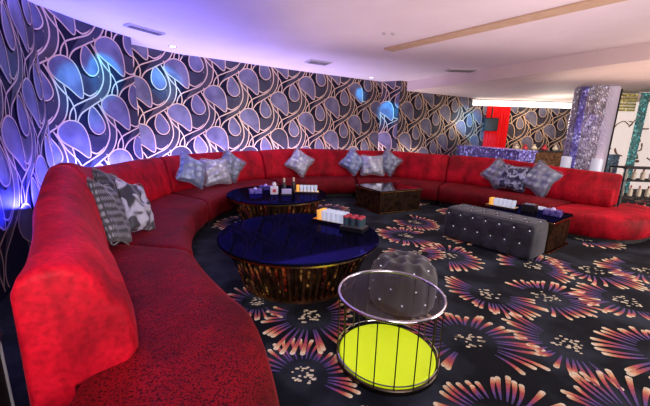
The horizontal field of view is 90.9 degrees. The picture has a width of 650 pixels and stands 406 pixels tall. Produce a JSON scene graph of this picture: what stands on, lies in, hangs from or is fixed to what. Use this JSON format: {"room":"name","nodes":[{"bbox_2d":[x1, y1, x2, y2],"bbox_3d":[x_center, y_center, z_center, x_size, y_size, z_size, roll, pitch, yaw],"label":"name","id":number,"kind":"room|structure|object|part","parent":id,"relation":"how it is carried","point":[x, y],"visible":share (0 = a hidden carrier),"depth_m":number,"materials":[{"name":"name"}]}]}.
{"room":"entertainment venue","nodes":[
{"label":"entertainment venue","id":0,"kind":"room"},
{"bbox_2d":[0,0,54,302],"bbox_3d":[-2.260,-0.445,1.650,0.087,2.850,5.779,-5,14,-26],"label":"wall","id":1,"kind":"structure","parent":0,"point":[26,153],"depth_m":3.19,"materials":[{"name":"paper"}]},
{"bbox_2d":[30,3,142,166],"bbox_3d":[-3.426,-1.173,4.850,0.072,2.850,1.475,5,13,14],"label":"wall","id":2,"kind":"structure","parent":0,"point":[87,70],"depth_m":4.65,"materials":[{"name":"paper"}]},
{"bbox_2d":[131,44,381,158],"bbox_3d":[-1.038,-1.733,7.705,6.102,2.850,0.257,-7,15,-33],"label":"wall","id":3,"kind":"structure","parent":0,"point":[188,104],"depth_m":7.15,"materials":[{"name":"paper"}]},
{"bbox_2d":[0,189,649,405],"bbox_3d":[2.993,0.321,5.426,18.000,0.014,15.500,2,12,0],"label":"floor","id":4,"kind":"structure","parent":0,"point":[570,325],"depth_m":2.43,"materials":[{"name":"carpet"}]},
{"bbox_2d":[0,330,14,405],"bbox_3d":[-1.399,0.891,1.149,0.330,0.498,0.660,-8,15,-37],"label":"base cabinet","id":5,"kind":"object","parent":4,"relation":"on","point":[6,396],"visible":1,"depth_m":1.44,"materials":[{"name":"black"}]},
{"bbox_2d":[56,158,208,255],"bbox_3d":[-2.082,-0.035,3.858,1.192,1.077,2.890,-2,13,-16],"label":"sofa section","id":6,"kind":"object","parent":4,"relation":"on","point":[178,219],"visible":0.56,"depth_m":3.90,"materials":[{"name":"red fabric"}]},
{"bbox_2d":[92,167,118,193],"bbox_3d":[-2.038,-0.083,3.044,0.207,0.538,0.496,-2,13,-15],"label":"cushion","id":7,"kind":"object","parent":6,"relation":"on","point":[100,177],"visible":0.24,"depth_m":2.95,"materials":[{"name":"grey fabric"}]},
{"bbox_2d":[86,177,131,245],"bbox_3d":[-1.803,0.083,2.689,0.485,0.612,0.260,9,15,32],"label":"cushion","id":8,"kind":"object","parent":6,"relation":"on","point":[112,212],"visible":0.85,"depth_m":2.60,"materials":[{"name":"grey fabric"}]},
{"bbox_3d":[-2.416,-0.087,3.917,0.543,1.017,2.574,-1,13,-12],"label":"backrest","id":9,"kind":"part","parent":6,"relation":"part of","materials":[{"name":"red fabric"}]},
{"bbox_2d":[115,178,154,231],"bbox_3d":[-1.802,0.033,3.057,0.277,0.554,0.454,4,13,13],"label":"cushion","id":10,"kind":"object","parent":6,"relation":"on","point":[139,214],"visible":0.92,"depth_m":2.97,"materials":[{"name":"white fabric"}]},
{"bbox_3d":[-2.006,0.263,3.877,1.056,0.332,2.756,-2,13,-16],"label":"seat","id":11,"kind":"part","parent":6,"relation":"part of","materials":[{"name":"red fabric"}]},
{"bbox_2d":[10,164,279,405],"bbox_3d":[-1.038,0.455,1.744,1.157,1.076,3.133,-6,14,-29],"label":"sofa section","id":12,"kind":"object","parent":4,"relation":"on","point":[98,322],"visible":0.98,"depth_m":1.33,"materials":[{"name":"red fabric"}]},
{"bbox_3d":[-1.570,0.343,2.051,0.396,1.016,2.095,-8,15,-37],"label":"backrest","id":13,"kind":"part","parent":12,"relation":"part of","materials":[{"name":"red fabric"}]},
{"bbox_3d":[-0.970,0.747,1.784,1.056,0.332,3.012,-5,14,-28],"label":"seat","id":14,"kind":"part","parent":12,"relation":"part of","materials":[{"name":"red fabric"}]},
{"bbox_2d":[159,151,279,225],"bbox_3d":[-1.804,-0.419,5.890,1.350,0.978,2.418,7,13,22],"label":"sofa section","id":15,"kind":"object","parent":4,"relation":"on","point":[219,205],"visible":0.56,"depth_m":5.36,"materials":[{"name":"red fabric"}]},
{"bbox_2d":[176,152,206,188],"bbox_3d":[-2.127,-0.517,5.119,0.251,0.596,0.635,8,14,27],"label":"cushion","id":16,"kind":"object","parent":15,"relation":"on","point":[191,170],"visible":1,"depth_m":5.03,"materials":[{"name":"blue fabric"}]},
{"bbox_3d":[-2.062,-0.497,6.076,0.643,0.917,2.260,9,14,30],"label":"backrest","id":17,"kind":"part","parent":15,"relation":"part of","materials":[{"name":"red fabric"}]},
{"bbox_2d":[200,157,231,186],"bbox_3d":[-1.916,-0.554,5.642,0.545,0.470,0.244,-9,16,-40],"label":"cushion","id":18,"kind":"object","parent":15,"relation":"on","point":[216,171],"visible":0.92,"depth_m":5.57,"materials":[{"name":"fabric"}]},
{"bbox_3d":[-1.752,-0.167,5.878,1.192,0.332,2.342,7,13,22],"label":"seat","id":19,"kind":"part","parent":15,"relation":"part of","materials":[{"name":"red fabric"}]},
{"bbox_2d":[222,148,245,182],"bbox_3d":[-1.762,-0.695,5.979,0.656,0.638,0.225,-10,17,-43],"label":"cushion","id":20,"kind":"object","parent":15,"relation":"on","point":[235,165],"visible":0.7,"depth_m":5.95,"materials":[{"name":"fabric"}]},
{"bbox_2d":[227,185,325,219],"bbox_3d":[-0.762,0.059,5.155,1.560,0.450,1.560,2,12,0],"label":"round table","id":21,"kind":"object","parent":4,"relation":"on","point":[247,205],"visible":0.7,"depth_m":4.64,"materials":[{"name":"blue glass"}]},
{"bbox_2d":[249,187,261,193],"bbox_3d":[-1.095,-0.204,5.028,0.200,0.100,0.130,-2,13,-17],"label":"tissue box","id":22,"kind":"object","parent":21,"relation":"on","point":[254,190],"visible":1,"depth_m":4.97,"materials":[{"name":"purple cardboard"}]},
{"bbox_2d":[259,184,271,189],"bbox_3d":[-0.993,-0.276,5.370,0.200,0.100,0.130,4,13,11],"label":"tissue box","id":23,"kind":"object","parent":21,"relation":"on","point":[263,187],"visible":0.7,"depth_m":5.32,"materials":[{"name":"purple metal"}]},
{"bbox_2d":[270,182,277,194],"bbox_3d":[-0.794,-0.235,4.998,0.120,0.190,0.122,-1,13,-11],"label":"bottle","id":24,"kind":"object","parent":21,"relation":"on","point":[273,189],"visible":1,"depth_m":4.95,"materials":[{"name":"white plastic"}]},
{"bbox_2d":[282,178,285,188],"bbox_3d":[-0.653,-0.282,5.111,0.064,0.240,0.064,2,12,0],"label":"bottle","id":25,"kind":"object","parent":21,"relation":"on","point":[284,183],"visible":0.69,"depth_m":5.09,"materials":[{"name":"black glass"}]},
{"bbox_2d":[281,189,291,194],"bbox_3d":[-0.596,-0.171,4.961,0.170,0.090,0.100,0,12,-8],"label":"tissue box","id":26,"kind":"object","parent":21,"relation":"on","point":[284,191],"visible":1,"depth_m":4.92,"materials":[{"name":"purple paint"}]},
{"bbox_2d":[292,177,295,191],"bbox_3d":[-0.512,-0.302,5.218,0.064,0.240,0.064,2,12,0],"label":"bottle","id":27,"kind":"object","parent":21,"relation":"on","point":[293,182],"visible":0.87,"depth_m":5.20,"materials":[{"name":"black glass"}]},
{"bbox_2d":[294,190,318,193],"bbox_3d":[-0.295,-0.182,5.182,0.394,0.028,0.162,2,12,0],"label":"glass tray","id":28,"kind":"object","parent":21,"relation":"on","point":[310,192],"visible":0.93,"depth_m":5.11,"materials":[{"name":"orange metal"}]},
{"bbox_2d":[217,213,378,303],"bbox_3d":[-0.253,0.507,3.162,1.530,0.450,1.530,2,12,0],"label":"round table","id":29,"kind":"object","parent":4,"relation":"on","point":[290,258],"visible":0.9,"depth_m":2.70,"materials":[{"name":"blue glass"}]},
{"bbox_2d":[312,217,341,225],"bbox_3d":[0.085,0.191,3.521,0.394,0.028,0.220,9,14,31],"label":"glass tray","id":30,"kind":"object","parent":29,"relation":"on","point":[315,218],"visible":0.27,"depth_m":3.45,"materials":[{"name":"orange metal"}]},
{"bbox_2d":[317,210,320,219],"bbox_3d":[-0.067,0.131,3.536,0.052,0.105,0.052,2,12,0],"label":"shot glass","id":31,"kind":"object","parent":30,"relation":"on","point":[318,211],"visible":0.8,"depth_m":3.52,"materials":[{"name":"orange"}]},
{"bbox_2d":[321,210,325,219],"bbox_3d":[-0.018,0.139,3.506,0.052,0.105,0.052,2,12,0],"label":"shot glass","id":32,"kind":"object","parent":30,"relation":"on","point":[323,212],"visible":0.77,"depth_m":3.49,"materials":[{"name":"white"}]},
{"bbox_2d":[326,211,329,220],"bbox_3d":[0.031,0.147,3.477,0.052,0.105,0.052,2,12,0],"label":"shot glass","id":33,"kind":"object","parent":30,"relation":"on","point":[327,212],"visible":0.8,"depth_m":3.46,"materials":[{"name":"white"}]},
{"bbox_2d":[330,212,334,221],"bbox_3d":[0.080,0.154,3.447,0.052,0.105,0.052,2,12,0],"label":"shot glass","id":34,"kind":"object","parent":30,"relation":"on","point":[332,214],"visible":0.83,"depth_m":3.43,"materials":[{"name":"white"}]},
{"bbox_2d":[335,213,339,222],"bbox_3d":[0.130,0.162,3.417,0.052,0.105,0.052,2,12,0],"label":"shot glass","id":35,"kind":"object","parent":30,"relation":"on","point":[337,215],"visible":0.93,"depth_m":3.40,"materials":[{"name":"white"}]},
{"bbox_2d":[340,214,344,223],"bbox_3d":[0.179,0.170,3.388,0.052,0.105,0.052,2,12,0],"label":"shot glass","id":36,"kind":"object","parent":30,"relation":"on","point":[341,215],"visible":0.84,"depth_m":3.37,"materials":[{"name":"white glass"}]},
{"bbox_2d":[339,224,368,233],"bbox_3d":[0.294,0.249,3.246,0.250,0.045,0.170,8,14,28],"label":"tray","id":37,"kind":"object","parent":29,"relation":"on","point":[355,229],"visible":0.72,"depth_m":3.18,"materials":[{"name":"black paint"}]},
{"bbox_2d":[343,215,348,225],"bbox_3d":[0.213,0.175,3.233,0.064,0.100,0.064,2,12,0],"label":"tumbler","id":38,"kind":"object","parent":37,"relation":"in","point":[345,217],"visible":1,"depth_m":3.21,"materials":[{"name":"blue"}]},
{"bbox_2d":[350,216,355,226],"bbox_3d":[0.278,0.184,3.199,0.064,0.100,0.064,2,12,0],"label":"tumbler","id":39,"kind":"object","parent":37,"relation":"in","point":[352,218],"visible":1,"depth_m":3.18,"materials":[{"name":"blue"}]},
{"bbox_2d":[357,217,362,227],"bbox_3d":[0.342,0.193,3.164,0.064,0.100,0.064,2,12,0],"label":"tumbler","id":40,"kind":"object","parent":37,"relation":"in","point":[359,219],"visible":1,"depth_m":3.14,"materials":[{"name":"blue"}]},
{"bbox_2d":[360,216,365,225],"bbox_3d":[0.378,0.180,3.227,0.064,0.100,0.064,2,12,0],"label":"tumbler","id":41,"kind":"object","parent":37,"relation":"in","point":[363,217],"visible":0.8,"depth_m":3.20,"materials":[{"name":"blue"}]},
{"bbox_2d":[258,148,355,196],"bbox_3d":[-0.287,-0.684,7.186,2.344,1.020,1.096,-4,13,-23],"label":"sofa section","id":42,"kind":"object","parent":4,"relation":"on","point":[325,172],"visible":0.66,"depth_m":7.08,"materials":[{"name":"red fabric"}]},
{"bbox_2d":[284,147,314,176],"bbox_3d":[-0.557,-0.898,7.054,0.680,0.649,0.244,-2,13,-14],"label":"cushion","id":43,"kind":"object","parent":42,"relation":"on","point":[299,162],"visible":1,"depth_m":6.99,"materials":[{"name":"grey fabric"}]},
{"bbox_3d":[-0.389,-0.765,7.403,2.346,0.960,0.581,-3,13,-21],"label":"backrest","id":44,"kind":"part","parent":42,"relation":"part of","materials":[{"name":"red fabric"}]},
{"bbox_3d":[-0.267,-0.409,7.168,2.218,0.332,0.936,-4,13,-23],"label":"seat","id":45,"kind":"part","parent":42,"relation":"part of","materials":[{"name":"red fabric"}]},
{"bbox_2d":[339,148,362,175],"bbox_3d":[0.645,-0.944,7.364,0.656,0.626,0.240,2,12,1],"label":"cushion","id":46,"kind":"object","parent":42,"relation":"on","point":[352,161],"visible":0.98,"depth_m":7.30,"materials":[{"name":"blue fabric"}]},
{"bbox_2d":[354,182,422,213],"bbox_3d":[1.227,-0.122,6.289,1.000,0.419,0.860,-5,14,-27],"label":"square table","id":47,"kind":"object","parent":4,"relation":"on","point":[390,196],"visible":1,"depth_m":6.00,"materials":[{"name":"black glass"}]},
{"bbox_3d":[1.222,0.072,6.331,1.000,0.022,0.860,-5,14,-27],"label":"frame","id":48,"kind":"part","parent":47,"relation":"part of","materials":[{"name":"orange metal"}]},
{"bbox_3d":[1.231,-0.291,6.252,1.000,0.022,0.860,-5,14,-27],"label":"frame","id":49,"kind":"part","parent":47,"relation":"part of","materials":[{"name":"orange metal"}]},
{"bbox_2d":[336,269,447,396],"bbox_3d":[0.400,0.768,2.018,0.657,0.461,0.657,0,12,-7],"label":"table","id":50,"kind":"object","parent":4,"relation":"on","point":[382,359],"visible":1,"depth_m":1.96,"materials":[{"name":"silver metal"}]},
{"bbox_3d":[0.085,0.758,1.978,0.008,0.420,0.008,0,12,-7],"label":"rod","id":51,"kind":"part","parent":50,"relation":"part of","materials":[{"name":"brown metal"}]},
{"bbox_3d":[0.135,0.715,2.185,0.007,0.420,0.007,5,13,15],"label":"rod","id":52,"kind":"part","parent":50,"relation":"part of","materials":[{"name":"brown metal"}]},
{"bbox_3d":[0.116,0.782,1.875,0.007,0.420,0.007,5,13,15],"label":"rod","id":53,"kind":"part","parent":50,"relation":"part of","materials":[{"name":"brown metal"}]},
{"bbox_3d":[0.211,0.699,2.264,0.007,0.420,0.007,-5,14,-29],"label":"rod","id":54,"kind":"part","parent":50,"relation":"part of","materials":[{"name":"brown metal"}]},
{"bbox_3d":[0.182,0.802,1.789,0.007,0.420,0.007,5,13,15],"label":"rod","id":55,"kind":"part","parent":50,"relation":"part of","materials":[{"name":"brown metal"}]},
{"bbox_3d":[0.310,0.691,2.313,0.007,0.420,0.007,-5,14,-29],"label":"rod","id":56,"kind":"part","parent":50,"relation":"part of","materials":[{"name":"brown metal"}]},
{"bbox_3d":[0.274,0.818,1.730,0.007,0.420,0.007,-5,14,-29],"label":"rod","id":57,"kind":"part","parent":50,"relation":"part of","materials":[{"name":"brown metal"}]},
{"bbox_3d":[0.419,0.691,2.326,0.007,0.420,0.007,-5,14,-29],"label":"rod","id":58,"kind":"part","parent":50,"relation":"part of","materials":[{"name":"brown metal"}]},
{"bbox_3d":[0.381,0.826,1.705,0.008,0.420,0.008,0,12,-7],"label":"rod","id":59,"kind":"part","parent":50,"relation":"part of","materials":[{"name":"metal"}]},
{"bbox_3d":[0.527,0.700,2.301,0.007,0.420,0.007,5,13,15],"label":"rod","id":60,"kind":"part","parent":50,"relation":"part of","materials":[{"name":"brown metal"}]},
{"bbox_3d":[0.619,0.715,2.242,0.007,0.420,0.007,5,13,15],"label":"rod","id":61,"kind":"part","parent":50,"relation":"part of","materials":[{"name":"brown metal"}]},
{"bbox_3d":[0.491,0.826,1.718,0.007,0.420,0.007,-5,14,-29],"label":"rod","id":62,"kind":"part","parent":50,"relation":"part of","materials":[{"name":"brown metal"}]},
{"bbox_3d":[0.685,0.735,2.156,0.007,0.420,0.007,5,13,15],"label":"rod","id":63,"kind":"part","parent":50,"relation":"part of","materials":[{"name":"brown metal"}]},
{"bbox_3d":[0.590,0.818,1.767,0.007,0.420,0.007,-5,14,-29],"label":"rod","id":64,"kind":"part","parent":50,"relation":"part of","materials":[{"name":"brown metal"}]},
{"bbox_3d":[0.716,0.759,2.053,0.007,0.420,0.007,-5,14,-29],"label":"rod","id":65,"kind":"part","parent":50,"relation":"part of","materials":[{"name":"brown metal"}]},
{"bbox_3d":[0.665,0.802,1.846,0.008,0.420,0.008,0,12,-7],"label":"rod","id":66,"kind":"part","parent":50,"relation":"part of","materials":[{"name":"brown metal"}]},
{"bbox_2d":[354,150,449,204],"bbox_3d":[1.640,-0.652,7.313,2.194,1.001,1.241,6,13,22],"label":"sofa section","id":67,"kind":"object","parent":4,"relation":"on","point":[428,172],"visible":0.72,"depth_m":7.16,"materials":[{"name":"red fabric"}]},
{"bbox_2d":[360,155,384,175],"bbox_3d":[1.093,-0.865,7.338,0.566,0.470,0.244,3,12,6],"label":"cushion","id":68,"kind":"object","parent":67,"relation":"on","point":[373,165],"visible":1,"depth_m":7.27,"materials":[{"name":"fabric"}]},
{"bbox_2d":[382,149,402,175],"bbox_3d":[1.465,-0.937,7.382,0.653,0.629,0.231,2,12,4],"label":"cushion","id":69,"kind":"object","parent":67,"relation":"on","point":[390,161],"visible":0.84,"depth_m":7.32,"materials":[{"name":"fabric"}]},
{"bbox_3d":[1.624,-0.386,7.287,2.098,0.332,1.081,6,13,22],"label":"seat","id":70,"kind":"part","parent":67,"relation":"part of","materials":[{"name":"red fabric"}]},
{"bbox_3d":[1.754,-0.734,7.562,2.207,0.941,0.680,5,13,16],"label":"backrest","id":71,"kind":"part","parent":67,"relation":"part of","materials":[{"name":"red fabric"}]},
{"bbox_2d":[369,250,436,318],"bbox_3d":[0.648,0.645,2.670,0.552,0.435,0.550,3,12,6],"label":"tufted ottoman","id":72,"kind":"object","parent":4,"relation":"on","point":[409,262],"visible":0.96,"depth_m":2.47,"materials":[{"name":"grey fabric"}]},
{"bbox_2d":[444,204,547,260],"bbox_3d":[2.203,0.342,4.220,0.454,0.446,1.130,-8,15,-37],"label":"tufted bench","id":73,"kind":"object","parent":4,"relation":"on","point":[519,236],"visible":1,"depth_m":3.97,"materials":[{"name":"grey fabric"}]},
{"bbox_2d":[456,145,537,162],"bbox_3d":[4.305,-0.908,8.528,0.440,1.140,3.300,2,12,0],"label":"countertop","id":74,"kind":"structure","parent":4,"relation":"on","point":[462,150],"depth_m":7.71,"materials":[{"name":"purple stone"}]},
{"bbox_2d":[438,155,621,207],"bbox_3d":[3.368,-0.290,5.922,1.254,0.976,2.956,-7,15,-33],"label":"sofa section","id":75,"kind":"object","parent":4,"relation":"on","point":[464,184],"visible":0.67,"depth_m":5.56,"materials":[{"name":"red fabric"}]},
{"bbox_2d":[480,157,504,188],"bbox_3d":[3.356,-0.583,6.220,0.249,0.614,0.650,-8,16,-38],"label":"cushion","id":76,"kind":"object","parent":75,"relation":"on","point":[492,173],"visible":0.62,"depth_m":6.20,"materials":[{"name":"fabric"}]},
{"bbox_3d":[3.191,-0.083,6.085,1.097,0.332,2.419,-7,15,-33],"label":"seat","id":77,"kind":"part","parent":75,"relation":"part of","materials":[{"name":"red fabric"}]},
{"bbox_2d":[494,163,532,192],"bbox_3d":[3.463,-0.468,5.896,0.262,0.486,0.540,-6,15,-32],"label":"cushion","id":78,"kind":"object","parent":75,"relation":"on","point":[512,177],"visible":0.98,"depth_m":5.83,"materials":[{"name":"grey fabric"}]},
{"bbox_2d":[524,160,562,196],"bbox_3d":[3.752,-0.420,5.567,0.275,0.638,0.687,-8,16,-37],"label":"cushion","id":79,"kind":"object","parent":75,"relation":"on","point":[541,177],"visible":0.94,"depth_m":5.50,"materials":[{"name":"fabric"}]},
{"bbox_2d":[487,204,573,254],"bbox_3d":[2.792,0.315,4.449,0.700,0.429,0.860,-8,15,-37],"label":"square table","id":80,"kind":"object","parent":4,"relation":"on","point":[558,228],"visible":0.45,"depth_m":4.12,"materials":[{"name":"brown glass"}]},
{"bbox_2d":[485,203,518,210],"bbox_3d":[2.520,0.048,4.561,0.162,0.028,0.394,-9,16,-39],"label":"glass tray","id":81,"kind":"object","parent":80,"relation":"on","point":[486,204],"visible":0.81,"depth_m":4.49,"materials":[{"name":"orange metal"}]},
{"bbox_2d":[521,203,538,212],"bbox_3d":[2.779,0.064,4.348,0.140,0.104,0.160,-8,15,-37],"label":"box","id":82,"kind":"object","parent":80,"relation":"on","point":[526,207],"visible":1,"depth_m":4.30,"materials":[{"name":"black paint"}]},
{"bbox_2d":[542,207,562,217],"bbox_3d":[2.958,0.109,4.152,0.130,0.110,0.200,-10,17,-42],"label":"tissue box","id":83,"kind":"object","parent":80,"relation":"on","point":[554,212],"visible":1,"depth_m":4.11,"materials":[{"name":"purple cardboard"}]},
{"bbox_3d":[2.787,0.514,4.493,0.700,0.022,0.860,-8,15,-37],"label":"frame","id":84,"kind":"part","parent":80,"relation":"part of","materials":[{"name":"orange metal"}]},
{"bbox_3d":[2.796,0.141,4.411,0.700,0.022,0.860,-8,15,-37],"label":"frame","id":85,"kind":"part","parent":80,"relation":"part of","materials":[{"name":"brown wood"}]},
{"bbox_2d":[534,150,562,166],"bbox_3d":[7.386,-1.269,10.837,2.360,1.000,0.440,1,12,-3],"label":"shelf","id":86,"kind":"object","parent":4,"relation":"on","point":[552,158],"visible":0.06,"depth_m":10.58,"materials":[{"name":"brown wood"}]},
{"bbox_2d":[560,156,571,167],"bbox_3d":[4.732,-0.389,6.387,0.200,1.080,0.200,2,12,0],"label":"lamp","id":87,"kind":"object","parent":4,"relation":"on","point":[566,161],"visible":0.3,"depth_m":6.24,"materials":[{"name":"white glass"}]},
{"bbox_2d":[562,85,620,171],"bbox_3d":[6.279,-1.411,7.691,0.844,2.600,0.841,2,12,0],"label":"column","id":88,"kind":"structure","parent":4,"relation":"on","point":[593,108],"depth_m":7.32,"materials":[{"name":"silver metal"}]},
{"bbox_2d":[589,158,603,171],"bbox_3d":[4.959,-0.287,5.948,0.200,1.080,0.200,2,12,0],"label":"lamp","id":89,"kind":"object","parent":4,"relation":"on","point":[596,163],"visible":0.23,"depth_m":5.80,"materials":[{"name":"white glass"}]},
{"bbox_2d":[555,203,649,243],"bbox_3d":[4.340,0.272,4.892,1.858,0.406,1.005,-5,14,-28],"label":"chaise","id":90,"kind":"object","parent":4,"relation":"on","point":[627,223],"visible":0.87,"depth_m":4.46,"materials":[{"name":"red fabric"}]},
{"bbox_2d":[606,154,620,172],"bbox_3d":[7.423,-0.783,8.589,0.780,1.050,0.060,2,12,0],"label":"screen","id":91,"kind":"object","parent":4,"relation":"on","point":[613,159],"visible":0.18,"depth_m":8.50,"materials":[{"name":"grey glass"}]},
{"bbox_2d":[604,89,622,171],"bbox_3d":[6.990,-1.435,7.886,0.160,2.600,0.180,2,12,0],"label":"post","id":92,"kind":"object","parent":4,"relation":"on","point":[621,89],"visible":0.22,"depth_m":7.76,"materials":[{"name":"metal"}]},
{"bbox_2d":[608,165,649,206],"bbox_3d":[5.726,-0.172,5.815,0.940,0.952,0.400,3,12,6],"label":"rack","id":93,"kind":"object","parent":4,"relation":"on","point":[621,195],"visible":0.43,"depth_m":5.66,"materials":[{"name":"black metal"}]},
{"bbox_3d":[5.260,-0.150,5.685,0.035,0.940,0.035,3,12,6],"label":"leg","id":94,"kind":"part","parent":93,"relation":"part of","materials":[{"name":"black paint"}]},
{"bbox_2d":[609,165,649,169],"bbox_3d":[5.738,-0.625,5.716,0.940,0.025,0.400,3,12,6],"label":"shelf","id":95,"kind":"object","parent":93,"relation":"attached to","point":[611,166],"depth_m":5.67,"materials":[{"name":"black metal"}]},
{"bbox_2d":[627,185,632,195],"bbox_3d":[5.513,-0.225,5.776,0.070,0.195,0.068,2,12,0],"label":"bottle","id":96,"kind":"object","parent":93,"relation":"on","point":[630,190],"visible":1,"depth_m":5.76,"materials":[{"name":"beige"}]},
{"bbox_2d":[631,169,636,179],"bbox_3d":[5.521,-0.518,5.712,0.070,0.195,0.068,2,12,0],"label":"bottle","id":97,"kind":"object","parent":93,"relation":"on","point":[634,173],"visible":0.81,"depth_m":5.70,"materials":[{"name":"beige"}]},
{"bbox_2d":[618,194,649,198],"bbox_3d":[5.725,-0.118,5.827,0.940,0.025,0.400,3,12,6],"label":"shelf","id":98,"kind":"object","parent":93,"relation":"attached to","point":[633,196],"depth_m":5.68,"materials":[{"name":"black metal"}]},
{"bbox_2d":[622,178,649,181],"bbox_3d":[5.733,-0.411,5.763,0.940,0.025,0.400,3,12,6],"label":"shelf","id":99,"kind":"object","parent":93,"relation":"attached to","point":[624,179],"depth_m":5.61,"materials":[{"name":"black metal"}]},
{"bbox_2d":[635,186,641,196],"bbox_3d":[5.656,-0.218,5.761,0.070,0.195,0.068,2,12,0],"label":"bottle","id":100,"kind":"object","parent":93,"relation":"on","point":[639,190],"visible":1,"depth_m":5.75,"materials":[{"name":"beige"}]},
{"bbox_2d":[639,169,645,179],"bbox_3d":[5.664,-0.511,5.698,0.070,0.195,0.068,2,12,0],"label":"bottle","id":101,"kind":"object","parent":93,"relation":"on","point":[643,174],"visible":0.89,"depth_m":5.68,"materials":[{"name":"beige"}]},
{"bbox_2d":[644,186,649,196],"bbox_3d":[5.799,-0.211,5.747,0.070,0.195,0.068,2,12,0],"label":"bottle","id":102,"kind":"object","parent":93,"relation":"on","point":[647,191],"visible":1,"depth_m":5.73,"materials":[{"name":"beige"}]},
{"bbox_2d":[609,102,649,188],"bbox_3d":[9.259,-1.652,9.392,3.628,2.500,0.101,2,12,3],"label":"wall","id":103,"kind":"structure","parent":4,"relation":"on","point":[625,121],"depth_m":9.37,"materials":[{"name":"white paint"}]},
{"bbox_2d":[28,0,649,81],"bbox_3d":[3.066,-2.494,4.761,18.000,0.100,16.000,2,12,0],"label":"ceiling","id":104,"kind":"structure","parent":0,"point":[284,34],"depth_m":4.54,"materials":[{"name":"paint"}]},
{"bbox_2d":[123,23,165,35],"bbox_3d":[-2.683,-2.582,4.775,0.160,0.028,0.550,9,15,32],"label":"ceiling vent","id":105,"kind":"object","parent":104,"relation":"in","point":[129,25],"visible":1,"depth_m":4.72,"materials":[{"name":"grey"}]},
{"bbox_3d":[-2.684,-2.570,4.777,0.120,0.005,0.473,9,15,32],"label":"slot panel","id":106,"kind":"part","parent":105,"relation":"part of","materials":[{"name":"grey metal"}]},
{"bbox_2d":[304,59,331,65],"bbox_3d":[-0.143,-2.933,6.690,0.500,0.028,0.300,-5,14,-28],"label":"ceiling vent","id":107,"kind":"object","parent":104,"relation":"in","point":[311,61],"visible":1,"depth_m":6.63,"materials":[{"name":"grey metal"}]},
{"bbox_3d":[-0.144,-2.921,6.692,0.430,0.005,0.225,-5,14,-28],"label":"slot panel","id":108,"kind":"part","parent":107,"relation":"part of","materials":[{"name":"grey metal"}]},
{"bbox_2d":[445,68,477,72],"bbox_3d":[3.028,-2.944,7.120,0.620,0.028,0.280,2,12,0],"label":"ceiling vent","id":109,"kind":"object","parent":104,"relation":"in","point":[450,69],"visible":0.92,"depth_m":7.03,"materials":[{"name":"grey metal"}]},
{"bbox_3d":[3.028,-2.932,7.122,0.533,0.005,0.210,2,12,0],"label":"slot panel","id":110,"kind":"part","parent":109,"relation":"part of","materials":[{"name":"grey metal"}]},
{"bbox_2d":[384,0,626,51],"bbox_3d":[2.872,-2.151,3.455,0.240,0.024,5.589,-9,16,-39],"label":"trim","id":111,"kind":"structure","parent":104,"relation":"attached to","point":[587,4],"depth_m":4.04,"materials":[{"name":"beige wood"}]},
{"bbox_2d":[377,81,400,150],"bbox_3d":[1.787,-1.975,9.151,0.556,2.850,0.020,9,14,29],"label":"wall","id":112,"kind":"structure","parent":0,"point":[390,92],"depth_m":9.04,"materials":[{"name":"paper"}]},
{"bbox_2d":[396,81,486,155],"bbox_3d":[3.684,-2.079,9.858,3.715,2.850,0.057,-5,14,-28],"label":"wall","id":113,"kind":"structure","parent":0,"point":[428,123],"depth_m":9.62,"materials":[{"name":"paper"}]},
{"bbox_2d":[483,107,498,130],"bbox_3d":[5.455,-2.743,10.483,0.440,0.750,0.076,3,12,8],"label":"wall screen","id":114,"kind":"object","parent":113,"relation":"attached to","point":[490,124],"visible":1,"depth_m":10.48,"materials":[{"name":"black"}]},
{"bbox_3d":[5.445,-2.574,10.484,0.390,0.370,0.006,3,12,8],"label":"screen panel","id":115,"kind":"part","parent":114,"relation":"part of","materials":[{"name":"black glass"}]},
{"bbox_3d":[5.449,-2.580,10.511,0.440,0.420,0.050,3,12,8],"label":"frame","id":116,"kind":"part","parent":114,"relation":"part of","materials":[{"name":"black"}]},
{"bbox_2d":[482,106,510,147],"bbox_3d":[5.646,-2.455,10.712,0.920,1.520,0.100,2,12,0],"label":"curtain","id":117,"kind":"object","parent":113,"relation":"hanging from","point":[497,138],"visible":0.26,"depth_m":10.70,"materials":[{"name":"red fabric"}]},
{"bbox_2d":[473,100,571,107],"bbox_3d":[6.535,-3.166,10.275,3.900,0.160,0.060,1,12,-3],"label":"trim","id":118,"kind":"structure","parent":113,"relation":"attached to","point":[475,102],"depth_m":10.23,"materials":[{"name":"white"}]},
{"bbox_2d":[407,42,649,102],"bbox_3d":[7.155,-2.375,5.480,9.820,0.270,14.200,2,12,0],"label":"ceiling","id":119,"kind":"structure","parent":0,"point":[555,80],"depth_m":6.71,"materials":[{"name":"paint"}]},
{"bbox_2d":[618,91,639,111],"bbox_3d":[7.438,-2.512,7.905,0.540,0.480,0.040,2,12,0],"label":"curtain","id":120,"kind":"object","parent":119,"relation":"hanging from","point":[629,93],"visible":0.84,"depth_m":7.90,"materials":[{"name":"gold metal"}]},
{"bbox_2d":[620,90,649,192],"bbox_3d":[7.656,-1.469,7.911,0.319,2.490,0.040,-2,13,-14],"label":"column","id":121,"kind":"structure","parent":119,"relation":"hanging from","point":[644,99],"depth_m":7.85,"materials":[{"name":"teal tile"}]},
{"bbox_2d":[505,107,570,150],"bbox_3d":[7.438,-2.273,11.195,4.257,2.850,0.023,1,12,-3],"label":"wall","id":122,"kind":"structure","parent":0,"point":[539,126],"depth_m":11.12,"materials":[{"name":"paper"}]}
]}

